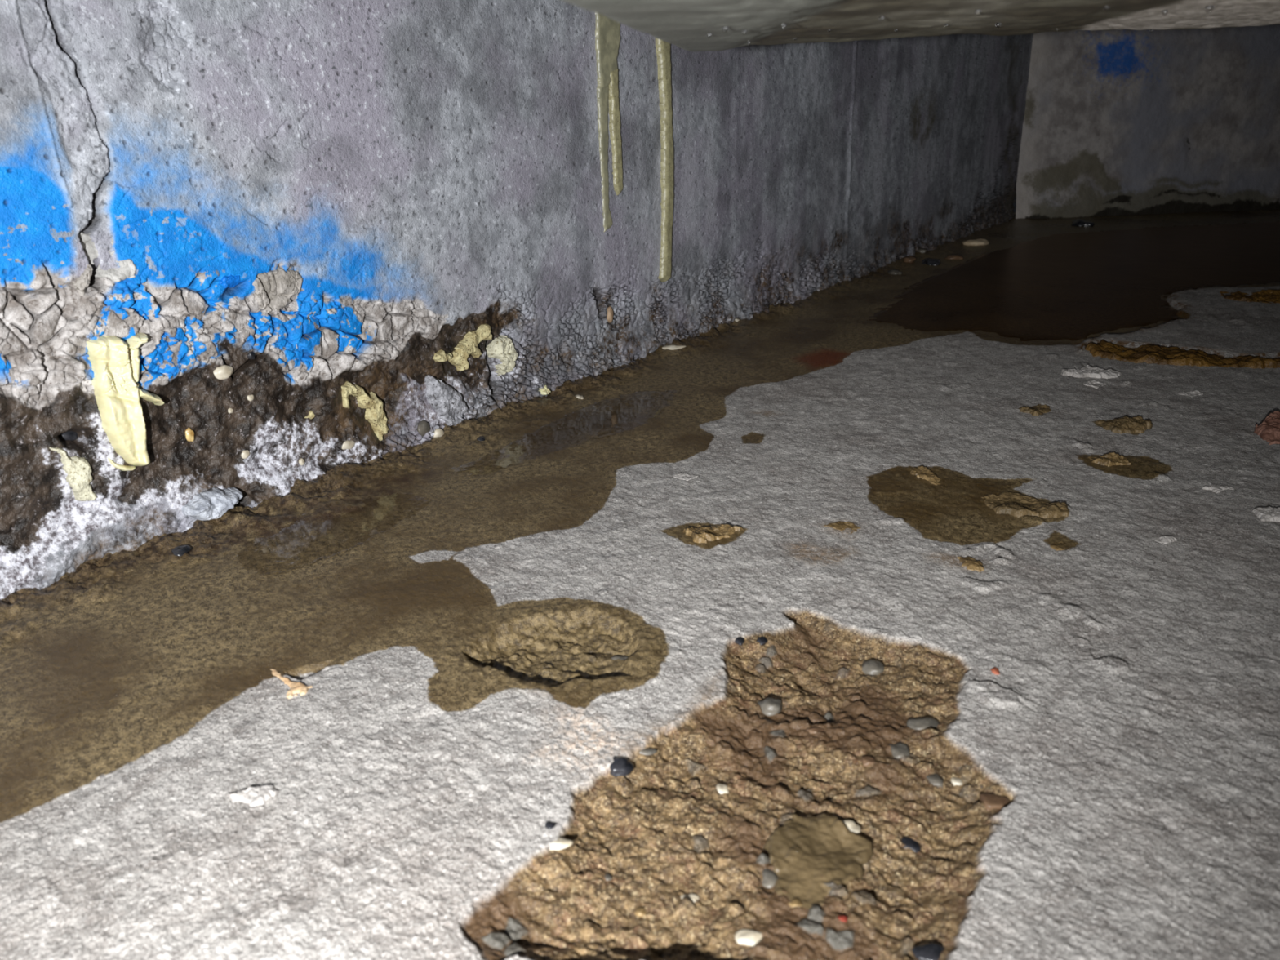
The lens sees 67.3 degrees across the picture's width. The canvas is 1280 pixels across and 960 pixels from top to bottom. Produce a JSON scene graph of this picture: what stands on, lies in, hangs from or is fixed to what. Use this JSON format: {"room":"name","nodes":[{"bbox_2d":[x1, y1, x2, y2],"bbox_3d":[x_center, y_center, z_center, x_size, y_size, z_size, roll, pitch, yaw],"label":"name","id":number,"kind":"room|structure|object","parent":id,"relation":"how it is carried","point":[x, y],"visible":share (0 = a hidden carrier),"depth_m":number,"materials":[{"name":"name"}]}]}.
{"room":"crawl space","nodes":[
{"label":"crawl space","id":0,"kind":"room"},
{"bbox_2d":[0,0,1033,599],"bbox_3d":[-0.215,-0.469,1.151,0.050,0.880,4.575,14,27,34],"label":"wall","id":1,"kind":"structure","parent":0,"point":[428,171],"depth_m":1.09,"materials":[{"name":"concrete"}]},
{"bbox_2d":[58,431,77,440],"bbox_3d":[-0.527,-0.041,0.888,0.007,0.012,0.020,14,27,34],"label":"pebble","id":2,"kind":"object","parent":1,"relation":"attached to","point":[68,435],"visible":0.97,"depth_m":0.89,"materials":[{"name":"stone"}]},
{"bbox_2d":[48,447,97,501],"bbox_3d":[-0.516,-0.006,0.879,0.014,0.061,0.030,12,26,31],"label":"crust","id":3,"kind":"object","parent":1,"relation":"attached to","point":[78,470],"visible":1,"depth_m":0.88,"materials":[{"name":"beige stone"}]},
{"bbox_2d":[93,258,136,282],"bbox_3d":[-0.477,-0.191,0.875,0.035,0.020,0.012,-16,26,-31],"label":"chunk","id":4,"kind":"object","parent":1,"relation":"attached to","point":[127,268],"depth_m":0.88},
{"bbox_2d":[86,333,164,471],"bbox_3d":[-0.477,-0.071,0.901,0.032,0.130,0.059,14,27,34],"label":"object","id":5,"kind":"object","parent":1,"relation":"attached to","point":[114,362],"visible":1,"depth_m":0.89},
{"bbox_2d":[71,231,302,313],"bbox_3d":[-0.434,-0.202,0.939,0.022,0.107,0.232,14,27,34],"label":"chunk","id":6,"kind":"object","parent":1,"relation":"attached to","point":[274,289],"depth_m":1.00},
{"bbox_2d":[185,427,194,441],"bbox_3d":[-0.451,-0.045,0.964,0.005,0.015,0.009,14,27,34],"label":"pebble","id":7,"kind":"object","parent":1,"relation":"attached to","point":[189,434],"visible":1,"depth_m":0.96,"materials":[{"name":"stone"}]},
{"bbox_2d":[213,364,233,379],"bbox_3d":[-0.424,-0.110,0.980,0.009,0.014,0.023,14,27,34],"label":"pebble","id":8,"kind":"object","parent":1,"relation":"attached to","point":[224,371],"visible":1,"depth_m":0.98,"materials":[{"name":"white stone"}]},
{"bbox_2d":[227,408,233,413],"bbox_3d":[-0.423,-0.072,0.992,0.004,0.006,0.006,14,27,34],"label":"pebble","id":9,"kind":"object","parent":1,"relation":"attached to","point":[229,410],"visible":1,"depth_m":0.99,"materials":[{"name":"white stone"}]},
{"bbox_2d":[240,449,249,458],"bbox_3d":[-0.417,-0.027,1.016,0.006,0.010,0.010,14,27,34],"label":"pebble","id":10,"kind":"object","parent":1,"relation":"attached to","point":[245,454],"visible":1,"depth_m":1.01,"materials":[{"name":"white stone"}]},
{"bbox_2d":[247,394,253,401],"bbox_3d":[-0.409,-0.086,1.009,0.004,0.007,0.008,14,27,34],"label":"pebble","id":11,"kind":"object","parent":1,"relation":"attached to","point":[250,397],"visible":1,"depth_m":1.01,"materials":[{"name":"white stone"}]},
{"bbox_2d":[247,351,255,359],"bbox_3d":[-0.405,-0.130,1.002,0.005,0.009,0.008,14,27,34],"label":"pebble","id":12,"kind":"object","parent":1,"relation":"attached to","point":[251,355],"visible":1,"depth_m":1.00,"materials":[{"name":"stone"}]},
{"bbox_2d":[298,457,304,465],"bbox_3d":[-0.375,-0.020,1.066,0.004,0.008,0.007,14,27,34],"label":"pebble","id":13,"kind":"object","parent":1,"relation":"attached to","point":[301,461],"visible":1,"depth_m":1.06,"materials":[{"name":"white stone"}]},
{"bbox_2d":[304,410,315,418],"bbox_3d":[-0.370,-0.072,1.073,0.006,0.009,0.013,16,28,37],"label":"lump","id":14,"kind":"object","parent":1,"relation":"attached to","point":[311,415],"visible":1,"depth_m":1.07,"materials":[{"name":"beige stone"}]},
{"bbox_2d":[342,440,355,449],"bbox_3d":[-0.338,-0.041,1.114,0.007,0.012,0.018,14,27,34],"label":"pebble","id":15,"kind":"object","parent":1,"relation":"attached to","point":[348,444],"visible":1,"depth_m":1.11,"materials":[{"name":"white stone"}]},
{"bbox_2d":[341,381,388,440],"bbox_3d":[-0.324,-0.080,1.131,0.021,0.080,0.061,14,27,34],"label":"resin curl","id":16,"kind":"object","parent":1,"relation":"hanging from","point":[375,414],"visible":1,"depth_m":1.13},
{"bbox_2d":[416,420,431,436],"bbox_3d":[-0.269,-0.064,1.193,0.010,0.020,0.019,14,27,34],"label":"pebble","id":17,"kind":"object","parent":1,"relation":"attached to","point":[423,427],"visible":1,"depth_m":1.19,"materials":[{"name":"grey stone"}]},
{"bbox_2d":[433,427,444,437],"bbox_3d":[-0.253,-0.059,1.210,0.008,0.013,0.019,14,27,34],"label":"pebble","id":18,"kind":"object","parent":1,"relation":"attached to","point":[439,432],"visible":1,"depth_m":1.21,"materials":[{"name":"white stone"}]},
{"bbox_2d":[432,349,452,362],"bbox_3d":[-0.247,-0.156,1.206,0.015,0.016,0.028,10,25,27],"label":"lump","id":19,"kind":"object","parent":1,"relation":"attached to","point":[440,356],"visible":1,"depth_m":1.20,"materials":[{"name":"beige stone"}]},
{"bbox_2d":[423,374,468,426],"bbox_3d":[-0.245,-0.103,1.224,0.029,0.072,0.059,14,27,34],"label":"lump","id":20,"kind":"object","parent":1,"relation":"attached to","point":[448,403],"visible":1,"depth_m":1.21,"materials":[{"name":"grey concrete"}]},
{"bbox_2d":[448,323,492,371],"bbox_3d":[-0.218,-0.172,1.249,0.025,0.054,0.069,14,27,34],"label":"lump","id":21,"kind":"object","parent":1,"relation":"attached to","point":[468,346],"visible":0.98,"depth_m":1.24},
{"bbox_2d":[484,335,518,375],"bbox_3d":[-0.184,-0.168,1.297,0.025,0.053,0.042,14,27,34],"label":"lump","id":22,"kind":"object","parent":1,"relation":"attached to","point":[502,348],"visible":1,"depth_m":1.29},
{"bbox_2d":[538,385,551,395],"bbox_3d":[-0.135,-0.128,1.366,0.017,0.014,0.018,14,27,34],"label":"bead","id":23,"kind":"object","parent":1,"relation":"attached to","point":[544,391],"visible":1,"depth_m":1.36},
{"bbox_2d":[595,12,622,231],"bbox_3d":[-0.040,-0.545,1.366,0.010,0.371,0.066,14,27,34],"label":"drip stain","id":24,"kind":"object","parent":1,"relation":"attached to","point":[607,32],"visible":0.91,"depth_m":1.36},
{"bbox_2d":[606,306,613,323],"bbox_3d":[-0.046,-0.252,1.463,0.009,0.026,0.014,14,27,34],"label":"pebble","id":25,"kind":"object","parent":1,"relation":"attached to","point":[610,311],"visible":1,"depth_m":1.46,"materials":[{"name":"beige stone"}]},
{"bbox_2d":[655,37,674,282],"bbox_3d":[0.039,-0.544,1.477,0.014,0.476,0.043,14,27,34],"label":"drip stain","id":26,"kind":"object","parent":1,"relation":"attached to","point":[663,48],"visible":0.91,"depth_m":1.49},
{"bbox_2d":[0,208,1279,959],"bbox_3d":[1.924,0.329,0.110,5.018,0.036,8.148,14,27,34],"label":"floor","id":27,"kind":"structure","parent":0,"point":[455,637],"depth_m":0.73,"materials":[{"name":"concrete"}]},
{"bbox_2d":[171,545,191,556],"bbox_3d":[-0.440,0.068,0.921,0.016,0.008,0.019,7,24,21],"label":"stone","id":28,"kind":"object","parent":27,"relation":"on","point":[179,551],"visible":1,"depth_m":0.92,"materials":[{"name":"black stone"}]},
{"bbox_2d":[181,486,243,520],"bbox_3d":[-0.432,0.025,0.983,0.032,0.027,0.064,14,27,34],"label":"lump","id":29,"kind":"object","parent":27,"relation":"on","point":[213,503],"visible":1,"depth_m":0.97,"materials":[{"name":"white stone"}]},
{"bbox_2d":[226,784,278,806],"bbox_3d":[-0.241,0.198,0.598,0.032,0.008,0.019,-9,23,-16],"label":"flake","id":30,"kind":"object","parent":27,"relation":"on","point":[257,795],"visible":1,"depth_m":0.60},
{"bbox_2d":[270,668,312,698],"bbox_3d":[-0.265,0.152,0.717,0.052,0.006,0.019,14,27,34],"label":"crumb","id":31,"kind":"object","parent":27,"relation":"on","point":[295,687],"visible":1,"depth_m":0.71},
{"bbox_2d":[476,435,485,440],"bbox_3d":[-0.198,-0.051,1.201,0.011,0.005,0.014,-7,23,-13],"label":"stone","id":32,"kind":"object","parent":27,"relation":"on","point":[481,437],"visible":1,"depth_m":1.20,"materials":[{"name":"black stone"}]},
{"bbox_2d":[545,822,555,829],"bbox_3d":[-0.053,0.204,0.568,0.006,0.003,0.006,14,27,34],"label":"pebble","id":33,"kind":"object","parent":27,"relation":"on","point":[549,825],"visible":1,"depth_m":0.57,"materials":[{"name":"stone"}]},
{"bbox_2d":[550,837,573,849],"bbox_3d":[-0.047,0.210,0.557,0.017,0.005,0.010,-2,22,0],"label":"pebble","id":34,"kind":"object","parent":27,"relation":"on","point":[561,843],"visible":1,"depth_m":0.55,"materials":[{"name":"white stone"}]},
{"bbox_2d":[575,394,583,399],"bbox_3d":[-0.086,-0.117,1.361,0.012,0.008,0.016,-6,22,-9],"label":"stone","id":35,"kind":"object","parent":27,"relation":"on","point":[580,397],"visible":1,"depth_m":1.36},
{"bbox_2d":[520,391,671,439],"bbox_3d":[-0.070,-0.065,1.238,0.119,0.005,0.405,14,27,34],"label":"puddle","id":36,"kind":"object","parent":27,"relation":"on","point":[636,392],"visible":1,"depth_m":1.32,"materials":[{"name":"liquid"}]},
{"bbox_2d":[604,873,612,880],"bbox_3d":[-0.018,0.225,0.543,0.005,0.002,0.005,14,27,34],"label":"pebble","id":37,"kind":"object","parent":27,"relation":"on","point":[608,877],"visible":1,"depth_m":0.54,"materials":[{"name":"grey stone"}]},
{"bbox_2d":[610,655,628,660],"bbox_3d":[-0.017,0.140,0.751,0.017,0.004,0.007,-1,22,1],"label":"pebble","id":38,"kind":"object","parent":27,"relation":"on","point":[614,658],"visible":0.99,"depth_m":0.75,"materials":[{"name":"grey stone"}]},
{"bbox_2d":[608,755,634,777],"bbox_3d":[-0.013,0.184,0.621,0.017,0.010,0.018,-11,24,-22],"label":"pebble","id":39,"kind":"object","parent":27,"relation":"on","point":[621,766],"visible":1,"depth_m":0.62,"materials":[{"name":"stone"}]},
{"bbox_2d":[634,906,647,916],"bbox_3d":[0.000,0.235,0.523,0.007,0.004,0.006,14,27,34],"label":"pebble","id":40,"kind":"object","parent":27,"relation":"on","point":[640,911],"visible":1,"depth_m":0.52,"materials":[{"name":"beige stone"}]},
{"bbox_2d":[639,747,657,755],"bbox_3d":[0.004,0.180,0.636,0.014,0.003,0.006,-3,22,-3],"label":"stone","id":41,"kind":"object","parent":27,"relation":"on","point":[648,751],"visible":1,"depth_m":0.63,"materials":[{"name":"white stone"}]},
{"bbox_2d":[662,344,686,350],"bbox_3d":[0.056,-0.218,1.586,0.034,0.010,0.029,14,27,34],"label":"pebble","id":42,"kind":"object","parent":27,"relation":"on","point":[672,347],"visible":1,"depth_m":1.58,"materials":[{"name":"white stone"}]},
{"bbox_2d":[672,472,698,480],"bbox_3d":[0.050,-0.003,1.074,0.025,0.006,0.019,14,27,34],"label":"flake","id":43,"kind":"object","parent":27,"relation":"on","point":[684,476],"visible":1,"depth_m":1.07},
{"bbox_2d":[680,893,699,902],"bbox_3d":[0.027,0.231,0.530,0.011,0.003,0.006,-2,22,-2],"label":"pebble","id":44,"kind":"object","parent":27,"relation":"on","point":[693,898],"visible":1,"depth_m":0.53,"materials":[{"name":"white stone"}]},
{"bbox_2d":[682,523,743,542],"bbox_3d":[0.067,0.050,0.932,0.052,0.013,0.051,14,27,34],"label":"flake","id":45,"kind":"object","parent":27,"relation":"on","point":[703,534],"visible":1,"depth_m":0.93,"materials":[{"name":"beige stone"}]},
{"bbox_2d":[715,783,728,794],"bbox_3d":[0.052,0.196,0.609,0.008,0.004,0.010,-5,22,-7],"label":"pebble","id":46,"kind":"object","parent":27,"relation":"on","point":[722,788],"visible":1,"depth_m":0.61,"materials":[{"name":"white stone"}]},
{"bbox_2d":[734,636,744,645],"bbox_3d":[0.078,0.127,0.757,0.009,0.004,0.011,14,27,34],"label":"pebble","id":47,"kind":"object","parent":27,"relation":"on","point":[740,640],"visible":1,"depth_m":0.76,"materials":[{"name":"stone"}]},
{"bbox_2d":[734,928,762,946],"bbox_3d":[0.057,0.239,0.502,0.014,0.005,0.012,14,27,34],"label":"stone","id":48,"kind":"object","parent":27,"relation":"on","point":[743,936],"visible":1,"depth_m":0.50,"materials":[{"name":"white stone"}]},
{"bbox_2d":[756,636,768,644],"bbox_3d":[0.095,0.127,0.756,0.010,0.005,0.011,14,27,34],"label":"pebble","id":49,"kind":"object","parent":27,"relation":"on","point":[762,640],"visible":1,"depth_m":0.75,"materials":[{"name":"stone"}]},
{"bbox_2d":[757,697,782,716],"bbox_3d":[0.093,0.162,0.689,0.018,0.008,0.018,14,27,34],"label":"pebble","id":50,"kind":"object","parent":27,"relation":"on","point":[770,706],"visible":1,"depth_m":0.69,"materials":[{"name":"grey stone"}]},
{"bbox_2d":[761,868,777,888],"bbox_3d":[0.074,0.225,0.541,0.014,0.006,0.015,14,27,34],"label":"stone","id":51,"kind":"object","parent":27,"relation":"on","point":[770,877],"visible":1,"depth_m":0.54,"materials":[{"name":"grey stone"}]},
{"bbox_2d":[787,897,802,906],"bbox_3d":[0.084,0.230,0.521,0.008,0.003,0.007,14,27,34],"label":"stone","id":52,"kind":"object","parent":27,"relation":"on","point":[794,902],"visible":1,"depth_m":0.52,"materials":[{"name":"beige stone"}]},
{"bbox_2d":[806,726,824,733],"bbox_3d":[0.120,0.172,0.660,0.013,0.004,0.008,5,23,17],"label":"pebble","id":53,"kind":"object","parent":27,"relation":"on","point":[814,730],"visible":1,"depth_m":0.66,"materials":[{"name":"brown stone"}]},
{"bbox_2d":[763,813,874,909],"bbox_3d":[0.098,0.216,0.551,0.057,0.011,0.071,14,27,34],"label":"puddle","id":54,"kind":"object","parent":27,"relation":"on","point":[824,843],"visible":1,"depth_m":0.55,"materials":[{"name":"brown liquid"}]},
{"bbox_2d":[823,520,860,533],"bbox_3d":[0.198,0.046,0.941,0.033,0.006,0.024,14,27,34],"label":"flake","id":55,"kind":"object","parent":27,"relation":"on","point":[839,525],"visible":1,"depth_m":0.94,"materials":[{"name":"beige stone"}]},
{"bbox_2d":[837,915,848,922],"bbox_3d":[0.107,0.231,0.508,0.005,0.002,0.004,14,27,34],"label":"stone","id":56,"kind":"object","parent":27,"relation":"on","point":[842,917],"visible":1,"depth_m":0.51,"materials":[{"name":"red stone"}]},
{"bbox_2d":[840,819,861,833],"bbox_3d":[0.124,0.207,0.572,0.014,0.006,0.014,14,27,34],"label":"stone","id":57,"kind":"object","parent":27,"relation":"on","point":[851,825],"visible":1,"depth_m":0.57,"materials":[{"name":"white stone"}]},
{"bbox_2d":[861,755,875,766],"bbox_3d":[0.148,0.183,0.624,0.008,0.004,0.007,-2,22,0],"label":"pebble","id":58,"kind":"object","parent":27,"relation":"on","point":[867,761],"visible":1,"depth_m":0.62,"materials":[{"name":"brown stone"}]},
{"bbox_2d":[861,658,884,675],"bbox_3d":[0.178,0.143,0.736,0.020,0.009,0.020,14,27,34],"label":"pebble","id":59,"kind":"object","parent":27,"relation":"on","point":[871,667],"visible":1,"depth_m":0.73,"materials":[{"name":"grey stone"}]},
{"bbox_2d":[887,269,902,275],"bbox_3d":[0.578,-0.470,2.183,0.030,0.015,0.039,-9,23,-17],"label":"stone","id":60,"kind":"object","parent":27,"relation":"on","point":[894,272],"visible":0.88,"depth_m":2.17,"materials":[{"name":"grey stone"}]},
{"bbox_2d":[888,742,910,759],"bbox_3d":[0.172,0.180,0.637,0.011,0.006,0.014,-2,22,0],"label":"stone","id":61,"kind":"object","parent":27,"relation":"on","point":[900,749],"visible":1,"depth_m":0.64,"materials":[{"name":"grey stone"}]},
{"bbox_2d":[902,255,916,262],"bbox_3d":[0.646,-0.529,2.309,0.037,0.019,0.042,14,27,34],"label":"stone","id":62,"kind":"object","parent":27,"relation":"on","point":[910,259],"visible":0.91,"depth_m":2.29,"materials":[{"name":"brown stone"}]},
{"bbox_2d":[901,835,921,853],"bbox_3d":[0.157,0.216,0.566,0.015,0.008,0.016,-11,24,-22],"label":"pebble","id":63,"kind":"object","parent":27,"relation":"on","point":[908,842],"visible":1,"depth_m":0.56,"materials":[{"name":"stone"}]},
{"bbox_2d":[916,248,927,253],"bbox_3d":[0.706,-0.573,2.406,0.029,0.014,0.032,14,27,34],"label":"stone","id":64,"kind":"object","parent":27,"relation":"on","point":[919,250],"visible":1,"depth_m":2.40,"materials":[{"name":"grey stone"}]},
{"bbox_2d":[906,716,939,729],"bbox_3d":[0.194,0.168,0.659,0.022,0.008,0.015,-3,22,-4],"label":"pebble","id":65,"kind":"object","parent":27,"relation":"on","point":[921,722],"visible":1,"depth_m":0.66,"materials":[{"name":"grey stone"}]},
{"bbox_2d":[910,466,941,484],"bbox_3d":[0.315,-0.004,1.052,0.023,0.009,0.047,-10,23,-20],"label":"flake","id":66,"kind":"object","parent":27,"relation":"on","point":[922,472],"visible":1,"depth_m":1.05,"materials":[{"name":"beige stone"}]},
{"bbox_2d":[911,942,944,959],"bbox_3d":[0.146,0.239,0.487,0.016,0.006,0.014,14,27,34],"label":"stone","id":67,"kind":"object","parent":27,"relation":"on","point":[925,951],"visible":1,"depth_m":0.48,"materials":[{"name":"grey stone"}]},
{"bbox_2d":[921,257,940,265],"bbox_3d":[0.691,-0.515,2.287,0.046,0.022,0.056,3,22,11],"label":"stone","id":68,"kind":"object","parent":27,"relation":"on","point":[928,261],"visible":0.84,"depth_m":2.27,"materials":[{"name":"black stone"}]},
{"bbox_2d":[926,773,943,786],"bbox_3d":[0.188,0.191,0.610,0.010,0.005,0.014,-6,22,-11],"label":"stone","id":69,"kind":"object","parent":27,"relation":"on","point":[935,779],"visible":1,"depth_m":0.61,"materials":[{"name":"grey stone"}]},
{"bbox_2d":[944,253,964,259],"bbox_3d":[0.765,-0.541,2.343,0.047,0.018,0.034,-5,22,-7],"label":"stone","id":70,"kind":"object","parent":27,"relation":"on","point":[957,256],"visible":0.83,"depth_m":2.33,"materials":[{"name":"brown stone"}]},
{"bbox_2d":[951,777,963,785],"bbox_3d":[0.201,0.191,0.609,0.007,0.004,0.008,-3,22,-3],"label":"stone","id":71,"kind":"object","parent":27,"relation":"on","point":[954,780],"visible":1,"depth_m":0.61,"materials":[{"name":"white stone"}]},
{"bbox_2d":[957,556,984,572],"bbox_3d":[0.296,0.075,0.859,0.019,0.007,0.028,-1,22,3],"label":"flake","id":72,"kind":"object","parent":27,"relation":"on","point":[971,564],"visible":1,"depth_m":0.85,"materials":[{"name":"beige stone"}]},
{"bbox_2d":[962,238,989,245],"bbox_3d":[0.885,-0.623,2.533,0.070,0.024,0.048,1,22,8],"label":"stone","id":73,"kind":"object","parent":27,"relation":"on","point":[980,242],"visible":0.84,"depth_m":2.52,"materials":[{"name":"beige stone"}]},
{"bbox_2d":[978,792,1009,811],"bbox_3d":[0.216,0.197,0.585,0.016,0.006,0.012,-2,22,0],"label":"stone","id":74,"kind":"object","parent":27,"relation":"on","point":[991,801],"visible":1,"depth_m":0.58,"materials":[{"name":"brown stone"}]},
{"bbox_2d":[990,666,999,675],"bbox_3d":[0.259,0.139,0.701,0.008,0.003,0.007,14,27,34],"label":"stone","id":75,"kind":"object","parent":27,"relation":"on","point":[994,670],"visible":1,"depth_m":0.70,"materials":[{"name":"red stone"}]},
{"bbox_2d":[981,491,1069,518],"bbox_3d":[0.390,0.023,0.974,0.080,0.013,0.065,1,22,6],"label":"flake","id":76,"kind":"object","parent":27,"relation":"on","point":[1039,508],"visible":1,"depth_m":0.96,"materials":[{"name":"brown soil"}]},
{"bbox_2d":[1017,404,1050,416],"bbox_3d":[0.515,-0.093,1.255,0.040,0.010,0.053,14,27,34],"label":"flake","id":77,"kind":"object","parent":27,"relation":"on","point":[1046,408],"visible":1,"depth_m":1.25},
{"bbox_2d":[1049,542,1065,551],"bbox_3d":[0.388,0.062,0.889,0.017,0.005,0.021,14,27,34],"label":"flake","id":78,"kind":"object","parent":27,"relation":"on","point":[1054,545],"visible":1,"depth_m":0.89,"materials":[{"name":"beige stone"}]},
{"bbox_2d":[870,221,1279,317],"bbox_3d":[1.199,-0.498,2.210,0.787,0.005,1.813,14,27,34],"label":"puddle","id":79,"kind":"object","parent":27,"relation":"on","point":[1263,223],"visible":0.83,"depth_m":2.38,"materials":[{"name":"brown liquid"}]},
{"bbox_2d":[1071,218,1094,226],"bbox_3d":[1.290,-0.746,2.806,0.061,0.031,0.069,4,23,15],"label":"stone","id":80,"kind":"object","parent":27,"relation":"on","point":[1078,222],"visible":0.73,"depth_m":2.78,"materials":[{"name":"black stone"}]},
{"bbox_2d":[1060,364,1122,378],"bbox_3d":[0.653,-0.155,1.393,0.076,0.013,0.052,14,27,34],"label":"flake","id":81,"kind":"object","parent":27,"relation":"on","point":[1087,371],"visible":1,"depth_m":1.39,"materials":[{"name":"grey concrete"}]},
{"bbox_2d":[1083,379,1106,388],"bbox_3d":[0.638,-0.134,1.348,0.030,0.007,0.029,-13,25,-26],"label":"flake","id":82,"kind":"object","parent":27,"relation":"on","point":[1095,381],"visible":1,"depth_m":1.35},
{"bbox_2d":[1088,452,1131,466],"bbox_3d":[0.528,-0.023,1.079,0.044,0.011,0.033,-3,22,-3],"label":"flake","id":83,"kind":"object","parent":27,"relation":"on","point":[1111,459],"visible":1,"depth_m":1.07,"materials":[{"name":"beige stone"}]},
{"bbox_2d":[1095,415,1152,433],"bbox_3d":[0.599,-0.069,1.183,0.061,0.014,0.051,-2,22,-1],"label":"flake","id":84,"kind":"object","parent":27,"relation":"on","point":[1126,424],"visible":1,"depth_m":1.18,"materials":[{"name":"brown soil"}]},
{"bbox_2d":[1155,535,1177,546],"bbox_3d":[0.485,0.056,0.889,0.020,0.006,0.013,-16,26,-31],"label":"flake","id":85,"kind":"object","parent":27,"relation":"on","point":[1165,540],"visible":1,"depth_m":0.89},
{"bbox_2d":[1084,339,1279,368],"bbox_3d":[0.820,-0.187,1.452,0.277,0.018,0.088,10,25,27],"label":"strip","id":86,"kind":"object","parent":27,"relation":"on","point":[1148,353],"visible":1,"depth_m":1.44,"materials":[{"name":"brown soil"}]},
{"bbox_2d":[1177,390,1203,396],"bbox_3d":[0.744,-0.116,1.298,0.025,0.007,0.024,-15,26,-30],"label":"flake","id":87,"kind":"object","parent":27,"relation":"on","point":[1195,393],"visible":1,"depth_m":1.30,"materials":[{"name":"grey concrete"}]},
{"bbox_2d":[1202,482,1234,493],"bbox_3d":[0.601,0.009,1.000,0.025,0.007,0.023,-15,26,-30],"label":"flake","id":88,"kind":"object","parent":27,"relation":"on","point":[1215,488],"visible":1,"depth_m":1.00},
{"bbox_2d":[1219,288,1279,303],"bbox_3d":[1.158,-0.345,1.803,0.117,0.017,0.093,7,23,20],"label":"ledge","id":89,"kind":"object","parent":27,"relation":"on","point":[1269,295],"visible":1,"depth_m":1.80,"materials":[{"name":"brown soil"}]},
{"bbox_2d":[1252,506,1279,521],"bbox_3d":[0.614,0.034,0.932,0.032,0.010,0.028,3,22,11],"label":"flake","id":90,"kind":"object","parent":27,"relation":"on","point":[1268,513],"visible":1,"depth_m":0.93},
{"bbox_2d":[1253,410,1279,444],"bbox_3d":[0.754,-0.061,1.145,0.037,0.021,0.088,14,27,34],"label":"fragment","id":91,"kind":"object","parent":27,"relation":"on","point":[1268,430],"visible":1,"depth_m":1.14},
{"bbox_2d":[1015,24,1279,218],"bbox_3d":[2.841,-1.267,2.887,3.400,0.880,0.032,-3,22,-2],"label":"wall","id":92,"kind":"structure","parent":0,"point":[1117,122],"depth_m":2.90,"materials":[{"name":"grey concrete"}]},
{"bbox_3d":[1.946,-0.959,0.993,3.573,0.080,6.392,14,27,34],"label":"ceiling","id":93,"kind":"structure","parent":0,"visible":0},
{"bbox_2d":[562,0,1279,51],"bbox_3d":[0.476,-0.424,0.399,1.091,0.400,0.670,3,23,12],"label":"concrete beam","id":94,"kind":"structure","parent":93,"relation":"attached to","point":[686,24],"depth_m":0.56,"materials":[{"name":"grey concrete"}]},
{"bbox_2d":[722,26,728,31],"bbox_3d":[0.046,-0.244,0.519,0.003,0.004,0.003,14,27,34],"label":"water droplet","id":95,"kind":"object","parent":94,"relation":"hanging from","point":[724,28],"visible":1,"depth_m":0.52,"materials":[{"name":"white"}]},
{"bbox_2d":[879,15,884,21],"bbox_3d":[0.136,-0.260,0.541,0.003,0.003,0.003,14,27,34],"label":"water droplet","id":96,"kind":"object","parent":94,"relation":"hanging from","point":[882,17],"visible":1,"depth_m":0.54,"materials":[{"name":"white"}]},
{"bbox_2d":[974,9,981,15],"bbox_3d":[0.188,-0.260,0.534,0.003,0.004,0.003,14,27,34],"label":"water droplet","id":97,"kind":"object","parent":94,"relation":"hanging from","point":[977,12],"visible":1,"depth_m":0.53,"materials":[{"name":"white"}]},
{"bbox_2d":[995,22,1000,27],"bbox_3d":[0.241,-0.307,0.648,0.003,0.004,0.004,14,27,34],"label":"water droplet","id":98,"kind":"object","parent":94,"relation":"hanging from","point":[997,24],"visible":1,"depth_m":0.65,"materials":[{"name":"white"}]},
{"bbox_2d":[1161,9,1167,15],"bbox_3d":[0.318,-0.284,0.584,0.003,0.004,0.003,14,27,34],"label":"water droplet","id":99,"kind":"object","parent":94,"relation":"hanging from","point":[1164,12],"visible":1,"depth_m":0.58,"materials":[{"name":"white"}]},
{"bbox_2d":[1204,5,1213,13],"bbox_3d":[0.333,-0.276,0.562,0.005,0.006,0.005,14,27,34],"label":"water droplet","id":100,"kind":"object","parent":94,"relation":"hanging from","point":[1208,9],"visible":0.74,"depth_m":0.56,"materials":[{"name":"white"}]}
]}

